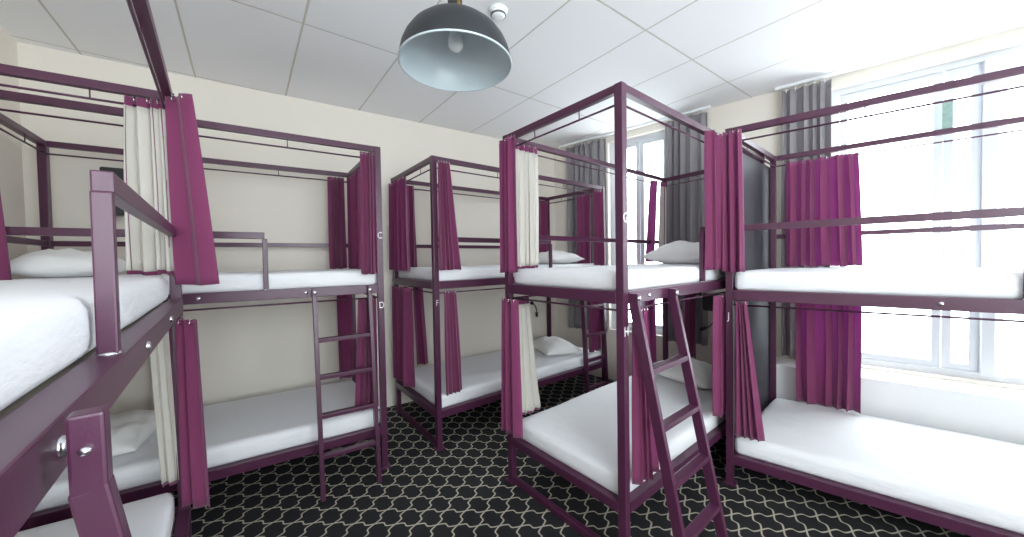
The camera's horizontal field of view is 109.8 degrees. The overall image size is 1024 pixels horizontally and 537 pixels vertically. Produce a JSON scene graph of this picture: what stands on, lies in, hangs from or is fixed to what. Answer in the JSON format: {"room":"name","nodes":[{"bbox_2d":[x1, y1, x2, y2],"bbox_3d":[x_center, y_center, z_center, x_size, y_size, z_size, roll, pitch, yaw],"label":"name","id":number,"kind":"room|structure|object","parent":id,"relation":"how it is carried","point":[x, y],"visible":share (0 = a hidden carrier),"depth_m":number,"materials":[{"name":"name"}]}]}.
{"room":"dormitory","nodes":[
{"label":"dormitory","id":0,"kind":"room"},
{"bbox_2d":[0,26,27,278],"bbox_3d":[-1.579,0.025,0.063,0.120,3.000,5.984,-2,2,-37],"label":"wall","id":1,"kind":"structure","parent":0,"point":[11,162],"depth_m":2.29,"materials":[{"name":"beige paint"}]},
{"bbox_2d":[17,42,556,414],"bbox_3d":[-1.323,-0.067,3.779,4.737,3.000,0.136,-2,2,-33],"label":"wall","id":2,"kind":"structure","parent":0,"point":[245,352],"depth_m":3.18,"materials":[{"name":"beige paint"}]},
{"bbox_2d":[99,167,123,215],"bbox_3d":[-2.830,-0.550,2.610,0.180,0.330,0.136,-2,2,-33],"label":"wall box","id":3,"kind":"object","parent":2,"relation":"attached to","point":[119,172],"visible":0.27,"depth_m":2.56,"materials":[{"name":"black plastic"}]},
{"bbox_2d":[378,394,412,408],"bbox_3d":[-1.361,1.391,3.682,4.478,0.090,0.014,-2,2,-33],"label":"baseboard","id":4,"kind":"structure","parent":2,"relation":"attached to","point":[391,401],"depth_m":3.77,"materials":[{"name":"beige paint"}]},
{"bbox_2d":[530,301,537,316],"bbox_3d":[0.292,0.532,4.715,0.108,0.199,0.049,0,2,37],"label":"reading lamp","id":5,"kind":"object","parent":2,"relation":"attached to","point":[531,302],"visible":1,"depth_m":4.69,"materials":[{"name":"black plastic"}]},
{"bbox_2d":[0,0,1023,148],"bbox_3d":[0.748,-1.606,1.805,6.080,0.100,6.134,-2,2,-37],"label":"ceiling","id":6,"kind":"structure","parent":0,"point":[684,55],"depth_m":2.49,"materials":[{"name":"paint"}]},
{"bbox_2d":[397,0,511,91],"bbox_3d":[-0.210,-1.133,1.302,0.409,0.790,0.409,-2,2,-37],"label":"pendant lamp","id":7,"kind":"object","parent":6,"relation":"hanging from","point":[454,46],"visible":1,"depth_m":1.38,"materials":[{"name":"black metal"}]},
{"bbox_2d":[448,0,461,3],"bbox_3d":[-0.207,-0.945,1.306,0.068,0.092,0.068,-2,2,-37],"label":"socket","id":8,"kind":"object","parent":7,"relation":"attached to","point":[449,1],"depth_m":1.28,"materials":[{"name":"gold plastic"}]},
{"bbox_2d":[489,3,507,20],"bbox_3d":[-0.082,-1.526,2.158,0.112,0.047,0.112,-2,2,-37],"label":"smoke detector","id":9,"kind":"object","parent":6,"relation":"attached to","point":[498,12],"visible":1,"depth_m":2.13,"materials":[{"name":"white paint"}]},
{"bbox_2d":[559,105,710,147],"bbox_3d":[1.303,-1.609,4.180,1.800,0.024,0.030,0,2,42],"label":"track","id":10,"kind":"object","parent":6,"relation":"attached to","point":[709,106],"visible":0.71,"depth_m":4.07,"materials":[{"name":"metal"}]},
{"bbox_2d":[566,138,607,331],"bbox_3d":[0.944,-0.409,4.552,0.555,2.379,0.081,0,2,43],"label":"window curtain","id":11,"kind":"object","parent":10,"relation":"hanging from","point":[594,149],"visible":0.43,"depth_m":4.56,"materials":[{"name":"grey fabric"}]},
{"bbox_2d":[665,110,707,345],"bbox_3d":[1.816,-0.405,3.767,0.420,2.379,0.097,0,2,44],"label":"window curtain","id":12,"kind":"object","parent":10,"relation":"hanging from","point":[684,154],"visible":0.49,"depth_m":3.75,"materials":[{"name":"grey fabric"}]},
{"bbox_2d":[775,20,1023,90],"bbox_3d":[3.129,-1.600,2.531,2.080,0.024,0.030,0,2,42],"label":"track","id":13,"kind":"object","parent":6,"relation":"attached to","point":[1021,23],"visible":1,"depth_m":2.67,"materials":[{"name":"white metal"}]},
{"bbox_2d":[781,78,830,357],"bbox_3d":[2.538,-0.401,3.113,0.330,2.379,0.078,0,2,43],"label":"window curtain","id":14,"kind":"object","parent":13,"relation":"hanging from","point":[815,96],"visible":0.29,"depth_m":3.14,"materials":[{"name":"grey fabric"}]},
{"bbox_2d":[170,373,970,536],"bbox_3d":[0.799,1.493,1.878,6.080,0.100,6.134,-2,2,-37],"label":"floor","id":15,"kind":"structure","parent":0,"point":[461,489],"depth_m":2.26,"materials":[{"name":"black carpet"}]},
{"bbox_2d":[0,0,191,536],"bbox_3d":[-1.154,0.341,0.679,1.258,2.325,2.498,-2,2,-37],"label":"bunk bed","id":16,"kind":"object","parent":15,"relation":"on","point":[62,422],"visible":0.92,"depth_m":0.54,"materials":[{"name":"paint"}]},
{"bbox_2d":[0,277,167,410],"bbox_3d":[-1.251,0.114,0.611,0.909,0.125,2.356,-2,2,-37],"label":"mattress","id":17,"kind":"object","parent":16,"relation":"on","point":[46,325],"visible":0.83,"depth_m":0.54,"materials":[{"name":"white fabric"}]},
{"bbox_2d":[15,493,174,536],"bbox_3d":[-1.228,1.140,0.628,0.895,0.133,2.356,-2,2,-37],"label":"mattress","id":18,"kind":"object","parent":16,"relation":"on","point":[153,516],"visible":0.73,"depth_m":1.51,"materials":[{"name":"white fabric"}]},
{"bbox_2d":[123,94,174,275],"bbox_3d":[-1.657,-0.379,1.667,0.190,0.821,0.083,-1,1,-22],"label":"curtain","id":19,"kind":"object","parent":16,"relation":"hanging from","point":[149,251],"visible":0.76,"depth_m":1.66,"materials":[{"name":"white fabric"}]},
{"bbox_2d":[149,330,178,487],"bbox_3d":[-1.664,0.648,1.716,0.097,0.796,0.039,-2,2,-37],"label":"curtain","id":20,"kind":"object","parent":16,"relation":"hanging from","point":[160,363],"visible":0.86,"depth_m":1.72,"materials":[{"name":"white fabric"}]},
{"bbox_2d":[165,93,219,285],"bbox_3d":[-1.488,-0.361,1.665,0.220,0.881,0.041,-1,1,5],"label":"curtain","id":21,"kind":"object","parent":16,"relation":"hanging from","point":[194,254],"visible":0.98,"depth_m":1.67,"materials":[{"name":"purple fabric"}]},
{"bbox_2d":[175,319,209,508],"bbox_3d":[-1.519,0.689,1.709,0.152,0.901,0.036,-1,1,4],"label":"curtain","id":22,"kind":"object","parent":16,"relation":"hanging from","point":[192,440],"visible":1,"depth_m":1.71,"materials":[{"name":"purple fabric"}]},
{"bbox_2d":[0,90,390,531],"bbox_3d":[-1.940,0.312,2.434,1.909,2.325,1.263,-2,2,-37],"label":"bunk bed","id":23,"kind":"object","parent":15,"relation":"on","point":[46,231],"visible":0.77,"depth_m":2.32,"materials":[{"name":"paint"}]},
{"bbox_2d":[0,193,11,279],"bbox_3d":[-2.386,-0.337,1.608,0.153,0.864,0.060,-2,2,-30],"label":"curtain","id":24,"kind":"object","parent":23,"relation":"hanging from","point":[5,269],"visible":0.86,"depth_m":1.65,"materials":[{"name":"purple fabric"}]},
{"bbox_2d":[153,328,173,405],"bbox_3d":[-2.549,0.624,2.633,0.128,0.781,0.042,-2,2,-37],"label":"curtain","id":25,"kind":"object","parent":23,"relation":"hanging from","point":[170,328],"visible":0.03,"depth_m":2.66,"materials":[{"name":"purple fabric"}]},
{"bbox_2d":[12,269,375,293],"bbox_3d":[-1.993,0.086,2.481,1.840,0.118,0.902,-2,2,-33],"label":"mattress","id":26,"kind":"object","parent":23,"relation":"on","point":[284,279],"visible":0.52,"depth_m":2.30,"materials":[{"name":"white fabric"}]},
{"bbox_2d":[10,248,125,277],"bbox_3d":[-2.505,-0.031,2.056,0.418,0.168,0.534,-2,2,-37],"label":"pillow","id":27,"kind":"object","parent":26,"relation":"on","point":[67,262],"visible":0.66,"depth_m":1.89,"materials":[{"name":"white fabric"}]},
{"bbox_2d":[32,380,379,512],"bbox_3d":[-1.975,1.110,2.505,1.841,0.128,0.901,-2,2,-33],"label":"mattress","id":28,"kind":"object","parent":23,"relation":"on","point":[241,429],"visible":0.56,"depth_m":2.39,"materials":[{"name":"white fabric"}]},
{"bbox_2d":[110,409,155,456],"bbox_3d":[-2.405,0.988,2.167,0.420,0.162,0.600,-2,2,-27],"label":"pillow","id":29,"kind":"object","parent":28,"relation":"on","point":[130,429],"visible":0.46,"depth_m":2.13,"materials":[{"name":"white fabric"}]},
{"bbox_2d":[327,177,346,268],"bbox_3d":[-1.574,-0.409,3.240,0.138,0.824,0.079,-2,2,-37],"label":"curtain","id":30,"kind":"object","parent":23,"relation":"hanging from","point":[335,186],"visible":1,"depth_m":3.23,"materials":[{"name":"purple fabric"}]},
{"bbox_2d":[337,295,353,378],"bbox_3d":[-1.518,0.601,3.282,0.135,0.801,0.054,-2,2,-37],"label":"curtain","id":31,"kind":"object","parent":23,"relation":"hanging from","point":[344,308],"visible":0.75,"depth_m":3.29,"materials":[{"name":"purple fabric"}]},
{"bbox_2d":[347,168,360,268],"bbox_3d":[-1.355,-0.409,3.111,0.074,0.824,0.445,-2,2,-35],"label":"curtain","id":32,"kind":"object","parent":23,"relation":"hanging from","point":[353,183],"visible":0.9,"depth_m":3.10,"materials":[{"name":"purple fabric"}]},
{"bbox_2d":[355,298,378,410],"bbox_3d":[-1.057,0.612,2.594,0.164,0.806,0.060,-2,2,-26],"label":"curtain","id":33,"kind":"object","parent":23,"relation":"hanging from","point":[363,386],"visible":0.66,"depth_m":2.58,"materials":[{"name":"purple fabric"}]},
{"bbox_2d":[360,151,377,273],"bbox_3d":[-1.010,-0.386,2.520,0.111,0.854,0.065,-2,2,-37],"label":"curtain","id":34,"kind":"object","parent":23,"relation":"hanging from","point":[369,254],"visible":1,"depth_m":2.51,"materials":[{"name":"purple fabric"}]},
{"bbox_2d":[391,155,608,451],"bbox_3d":[-0.023,0.247,3.845,2.203,2.325,1.052,-2,2,-37],"label":"bunk bed","id":35,"kind":"object","parent":15,"relation":"on","point":[436,410],"visible":0.5,"depth_m":3.17,"materials":[{"name":"paint"}]},
{"bbox_2d":[388,175,409,270],"bbox_3d":[-1.064,-0.405,3.379,0.073,0.854,0.452,-2,2,-37],"label":"curtain","id":36,"kind":"object","parent":35,"relation":"hanging from","point":[399,260],"visible":1,"depth_m":3.34,"materials":[{"name":"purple fabric"}]},
{"bbox_2d":[392,286,414,386],"bbox_3d":[-1.045,0.626,3.400,0.077,0.911,0.463,-2,2,-37],"label":"curtain","id":37,"kind":"object","parent":35,"relation":"hanging from","point":[402,306],"visible":1,"depth_m":3.28,"materials":[{"name":"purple fabric"}]},
{"bbox_2d":[406,185,416,266],"bbox_3d":[-1.021,-0.422,3.638,0.111,0.834,0.067,-2,2,-37],"label":"curtain","id":38,"kind":"object","parent":35,"relation":"hanging from","point":[410,189],"visible":0.67,"depth_m":3.65,"materials":[{"name":"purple fabric"}]},
{"bbox_2d":[413,287,427,364],"bbox_3d":[-0.941,0.582,3.712,0.162,0.821,0.069,-2,2,-37],"label":"curtain","id":39,"kind":"object","parent":35,"relation":"hanging from","point":[419,314],"visible":0.84,"depth_m":3.71,"materials":[{"name":"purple fabric"}]},
{"bbox_2d":[437,160,460,270],"bbox_3d":[-0.499,-0.419,2.878,0.208,0.866,0.062,-2,2,-37],"label":"curtain","id":40,"kind":"object","parent":35,"relation":"hanging from","point":[449,254],"visible":1,"depth_m":2.85,"materials":[{"name":"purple fabric"}]},
{"bbox_2d":[444,290,461,395],"bbox_3d":[-0.471,0.595,2.909,0.158,0.836,0.053,-2,2,-44],"label":"curtain","id":41,"kind":"object","parent":35,"relation":"hanging from","point":[451,325],"visible":1,"depth_m":2.90,"materials":[{"name":"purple fabric"}]},
{"bbox_2d":[398,263,599,280],"bbox_3d":[-0.038,0.021,3.854,2.098,0.118,0.912,-2,2,-37],"label":"mattress","id":42,"kind":"object","parent":35,"relation":"on","point":[475,271],"visible":0.44,"depth_m":3.16,"materials":[{"name":"white fabric"}]},
{"bbox_2d":[539,250,583,263],"bbox_3d":[0.488,-0.134,4.276,0.440,0.170,0.640,-2,2,-31],"label":"pillow","id":43,"kind":"object","parent":42,"relation":"on","point":[558,257],"visible":0.67,"depth_m":4.08,"materials":[{"name":"white fabric"}]},
{"bbox_2d":[411,347,600,407],"bbox_3d":[-0.022,1.048,3.878,2.094,0.123,0.910,-2,2,-37],"label":"mattress","id":44,"kind":"object","parent":35,"relation":"on","point":[480,374],"visible":0.43,"depth_m":3.52,"materials":[{"name":"white fabric"}]},
{"bbox_2d":[533,336,582,355],"bbox_3d":[0.484,0.892,4.228,0.440,0.170,0.640,-1,1,-19],"label":"pillow","id":45,"kind":"object","parent":44,"relation":"on","point":[553,345],"visible":0.97,"depth_m":4.02,"materials":[{"name":"white fabric"}]},
{"bbox_2d":[539,200,548,252],"bbox_3d":[0.401,-0.466,4.706,0.181,0.844,0.061,-2,2,-41],"label":"curtain","id":46,"kind":"object","parent":35,"relation":"hanging from","point":[543,205],"visible":0.67,"depth_m":4.71,"materials":[{"name":"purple fabric"}]},
{"bbox_2d":[577,194,590,263],"bbox_3d":[0.869,-0.465,4.319,0.059,0.844,0.195,-2,2,-37],"label":"curtain","id":47,"kind":"object","parent":35,"relation":"hanging from","point":[583,204],"visible":0.85,"depth_m":4.31,"materials":[{"name":"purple fabric"}]},
{"bbox_2d":[589,301,600,351],"bbox_3d":[0.940,0.546,4.118,0.196,0.811,0.052,-2,2,-41],"label":"curtain","id":48,"kind":"object","parent":35,"relation":"hanging from","point":[594,314],"visible":0.56,"depth_m":4.12,"materials":[{"name":"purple fabric"}]},
{"bbox_2d":[593,189,604,264],"bbox_3d":[0.981,-0.461,4.064,0.171,0.844,0.067,-2,2,-37],"label":"curtain","id":49,"kind":"object","parent":35,"relation":"hanging from","point":[599,248],"visible":0.98,"depth_m":4.05,"materials":[{"name":"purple fabric"}]},
{"bbox_2d":[502,81,764,536],"bbox_3d":[1.169,0.256,2.647,2.233,2.325,1.257,-2,2,-40],"label":"bunk bed","id":50,"kind":"object","parent":15,"relation":"on","point":[673,474],"visible":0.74,"depth_m":1.82,"materials":[{"name":"paint"}]},
{"bbox_2d":[499,134,517,272],"bbox_3d":[-0.032,-0.406,2.331,0.038,0.871,0.196,-2,2,-37],"label":"curtain","id":51,"kind":"object","parent":50,"relation":"hanging from","point":[507,157],"visible":1,"depth_m":2.30,"materials":[{"name":"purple fabric"}]},
{"bbox_2d":[501,298,522,437],"bbox_3d":[-0.015,0.643,2.354,0.049,0.891,0.197,-2,2,-37],"label":"curtain","id":52,"kind":"object","parent":50,"relation":"hanging from","point":[511,390],"visible":1,"depth_m":2.36,"materials":[{"name":"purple fabric"}]},
{"bbox_2d":[515,142,538,268],"bbox_3d":[0.104,-0.419,2.460,0.209,0.846,0.043,-2,2,-42],"label":"curtain","id":53,"kind":"object","parent":50,"relation":"hanging from","point":[527,189],"visible":0.97,"depth_m":2.45,"materials":[{"name":"white fabric"}]},
{"bbox_2d":[515,297,540,415],"bbox_3d":[0.116,0.598,2.482,0.208,0.811,0.040,-2,2,-40],"label":"curtain","id":54,"kind":"object","parent":50,"relation":"hanging from","point":[530,397],"visible":0.85,"depth_m":2.47,"materials":[{"name":"white fabric"}]},
{"bbox_2d":[514,263,725,290],"bbox_3d":[1.068,0.031,2.756,2.118,0.113,0.865,-2,2,-40],"label":"mattress","id":55,"kind":"object","parent":50,"relation":"on","point":[640,276],"visible":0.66,"depth_m":2.07,"materials":[{"name":"white fabric"}]},
{"bbox_2d":[642,240,698,263],"bbox_3d":[1.534,-0.141,3.142,0.462,0.212,0.655,-2,2,-37],"label":"pillow","id":56,"kind":"object","parent":55,"relation":"on","point":[676,252],"visible":0.68,"depth_m":3.06,"materials":[{"name":"white fabric"}]},
{"bbox_2d":[522,374,725,494],"bbox_3d":[1.085,1.055,2.779,2.114,0.123,0.864,-2,2,-40],"label":"mattress","id":57,"kind":"object","parent":50,"relation":"on","point":[580,432],"visible":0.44,"depth_m":2.30,"materials":[{"name":"white fabric"}]},
{"bbox_2d":[652,359,711,388],"bbox_3d":[1.561,0.889,3.151,0.440,0.192,0.640,-2,2,-27],"label":"pillow","id":58,"kind":"object","parent":57,"relation":"on","point":[702,370],"visible":0.48,"depth_m":3.01,"materials":[{"name":"white fabric"}]},
{"bbox_2d":[632,307,659,485],"bbox_3d":[0.677,0.620,1.795,0.211,0.861,0.051,-2,2,-39],"label":"curtain","id":59,"kind":"object","parent":50,"relation":"hanging from","point":[645,461],"visible":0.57,"depth_m":1.75,"materials":[{"name":"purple fabric"}]},
{"bbox_2d":[645,300,656,362],"bbox_3d":[1.346,0.543,3.537,0.184,0.791,0.069,-2,2,-37],"label":"curtain","id":60,"kind":"object","parent":50,"relation":"hanging from","point":[651,310],"visible":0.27,"depth_m":3.56,"materials":[{"name":"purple fabric"}]},
{"bbox_2d":[645,179,657,261],"bbox_3d":[1.385,-0.471,3.582,0.271,0.814,0.050,-2,2,-40],"label":"curtain","id":61,"kind":"object","parent":50,"relation":"hanging from","point":[652,206],"visible":0.93,"depth_m":3.58,"materials":[{"name":"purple fabric"}]},
{"bbox_2d":[658,182,666,247],"bbox_3d":[1.534,-0.475,3.669,0.148,0.814,0.055,-2,2,-37],"label":"curtain","id":62,"kind":"object","parent":50,"relation":"hanging from","point":[662,237],"visible":0.81,"depth_m":3.66,"materials":[{"name":"white fabric"}]},
{"bbox_2d":[683,293,695,358],"bbox_3d":[1.740,0.506,3.531,0.047,0.731,0.152,-2,2,-29],"label":"curtain","id":63,"kind":"object","parent":50,"relation":"hanging from","point":[689,306],"visible":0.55,"depth_m":3.51,"materials":[{"name":"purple fabric"}]},
{"bbox_2d":[704,129,724,269],"bbox_3d":[1.304,-0.428,2.294,0.205,0.871,0.078,-2,2,-37],"label":"curtain","id":64,"kind":"object","parent":50,"relation":"hanging from","point":[713,159],"visible":1,"depth_m":2.25,"materials":[{"name":"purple fabric"}]},
{"bbox_2d":[712,294,725,417],"bbox_3d":[1.389,0.569,2.382,0.176,0.791,0.056,-2,2,-37],"label":"curtain","id":65,"kind":"object","parent":50,"relation":"hanging from","point":[719,301],"visible":0.94,"depth_m":2.35,"materials":[{"name":"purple fabric"}]},
{"bbox_2d":[723,65,1023,536],"bbox_3d":[2.611,0.247,2.012,2.324,2.325,1.094,0,2,41],"label":"bunk bed","id":66,"kind":"object","parent":15,"relation":"on","point":[962,525],"visible":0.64,"depth_m":2.04,"materials":[{"name":"paint"}]},
{"bbox_2d":[722,129,744,272],"bbox_3d":[1.406,-0.424,2.285,0.118,0.901,0.060,0,2,44],"label":"curtain","id":67,"kind":"object","parent":66,"relation":"hanging from","point":[733,254],"visible":1,"depth_m":2.28,"materials":[{"name":"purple fabric"}]},
{"bbox_2d":[734,301,764,441],"bbox_3d":[1.488,0.641,2.258,0.161,0.871,0.058,0,2,38],"label":"curtain","id":68,"kind":"object","parent":66,"relation":"hanging from","point":[748,416],"visible":1,"depth_m":2.27,"materials":[{"name":"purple fabric"}]},
{"bbox_2d":[734,154,769,466],"bbox_3d":[1.815,0.275,2.739,0.964,2.220,0.010,-2,2,-41],"label":"board","id":69,"kind":"object","parent":66,"relation":"attached to","point":[756,175],"visible":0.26,"depth_m":2.83,"materials":[{"name":"grey laminate"}]},
{"bbox_2d":[785,152,862,265],"bbox_3d":[2.384,-0.434,2.767,0.450,0.836,0.095,0,2,38],"label":"curtain","id":70,"kind":"object","parent":66,"relation":"hanging from","point":[821,188],"visible":0.9,"depth_m":2.75,"materials":[{"name":"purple fabric"}]},
{"bbox_2d":[796,303,861,413],"bbox_3d":[2.424,0.635,2.770,0.381,0.866,0.093,0,2,40],"label":"curtain","id":71,"kind":"object","parent":66,"relation":"hanging from","point":[828,343],"visible":0.81,"depth_m":2.76,"materials":[{"name":"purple fabric"}]},
{"bbox_2d":[735,267,1022,298],"bbox_3d":[2.608,0.069,2.009,2.205,0.130,0.990,0,2,41],"label":"mattress","id":72,"kind":"object","parent":66,"relation":"on","point":[1002,283],"visible":0.94,"depth_m":1.94,"materials":[{"name":"white fabric"}]},
{"bbox_2d":[735,398,1023,533],"bbox_3d":[2.626,1.155,2.034,2.204,0.128,0.991,0,2,41],"label":"mattress","id":73,"kind":"object","parent":66,"relation":"on","point":[976,478],"visible":0.91,"depth_m":2.11,"materials":[{"name":"white fabric"}]},
{"bbox_2d":[554,26,1023,390],"bbox_3d":[2.776,-0.121,3.170,6.050,3.000,0.240,0,2,42],"label":"wall","id":74,"kind":"structure","parent":0,"point":[768,106],"depth_m":3.37,"materials":[{"name":"beige paint"}]},
{"bbox_2d":[610,130,664,334],"bbox_3d":[1.526,-0.396,4.261,0.730,2.300,0.060,0,2,42],"label":"window","id":75,"kind":"structure","parent":74,"relation":"in","point":[639,142],"depth_m":4.25,"materials":[{"name":"white paint"}]},
{"bbox_2d":[703,294,721,310],"bbox_3d":[2.020,0.334,3.499,0.205,0.150,0.240,-2,2,-37],"label":"wall box","id":76,"kind":"object","parent":74,"relation":"attached to","point":[708,300],"visible":0.33,"depth_m":3.49,"materials":[{"name":"black plastic"}]},
{"bbox_2d":[699,311,712,330],"bbox_3d":[1.921,0.513,3.501,0.062,0.210,0.178,-2,2,-37],"label":"reading lamp","id":77,"kind":"object","parent":76,"relation":"attached to","point":[704,327],"visible":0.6,"depth_m":3.52,"materials":[{"name":"black plastic"}]},
{"bbox_2d":[776,368,1023,444],"bbox_3d":[3.549,1.123,2.175,3.160,0.535,0.270,0,2,42],"label":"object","id":78,"kind":"structure","parent":74,"relation":"attached to","point":[1002,421],"depth_m":2.52,"materials":[{"name":"white paint"}]},
{"bbox_2d":[776,357,1023,404],"bbox_3d":[3.531,0.843,2.168,3.180,0.025,0.290,0,2,42],"label":"window sill","id":79,"kind":"structure","parent":74,"relation":"attached to","point":[999,394],"depth_m":2.56,"materials":[{"name":"white paint"}]},
{"bbox_2d":[831,44,1023,385],"bbox_3d":[3.399,-0.361,2.754,1.451,2.320,0.430,0,2,38],"label":"window","id":80,"kind":"structure","parent":74,"relation":"in","point":[988,154],"depth_m":2.61,"materials":[{"name":"white paint"}]},
{"bbox_2d":[942,92,952,128],"bbox_3d":[3.192,-1.146,2.635,0.098,0.341,0.050,-2,2,-37],"label":"tag","id":81,"kind":"object","parent":80,"relation":"hanging from","point":[947,107],"visible":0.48,"depth_m":2.61,"materials":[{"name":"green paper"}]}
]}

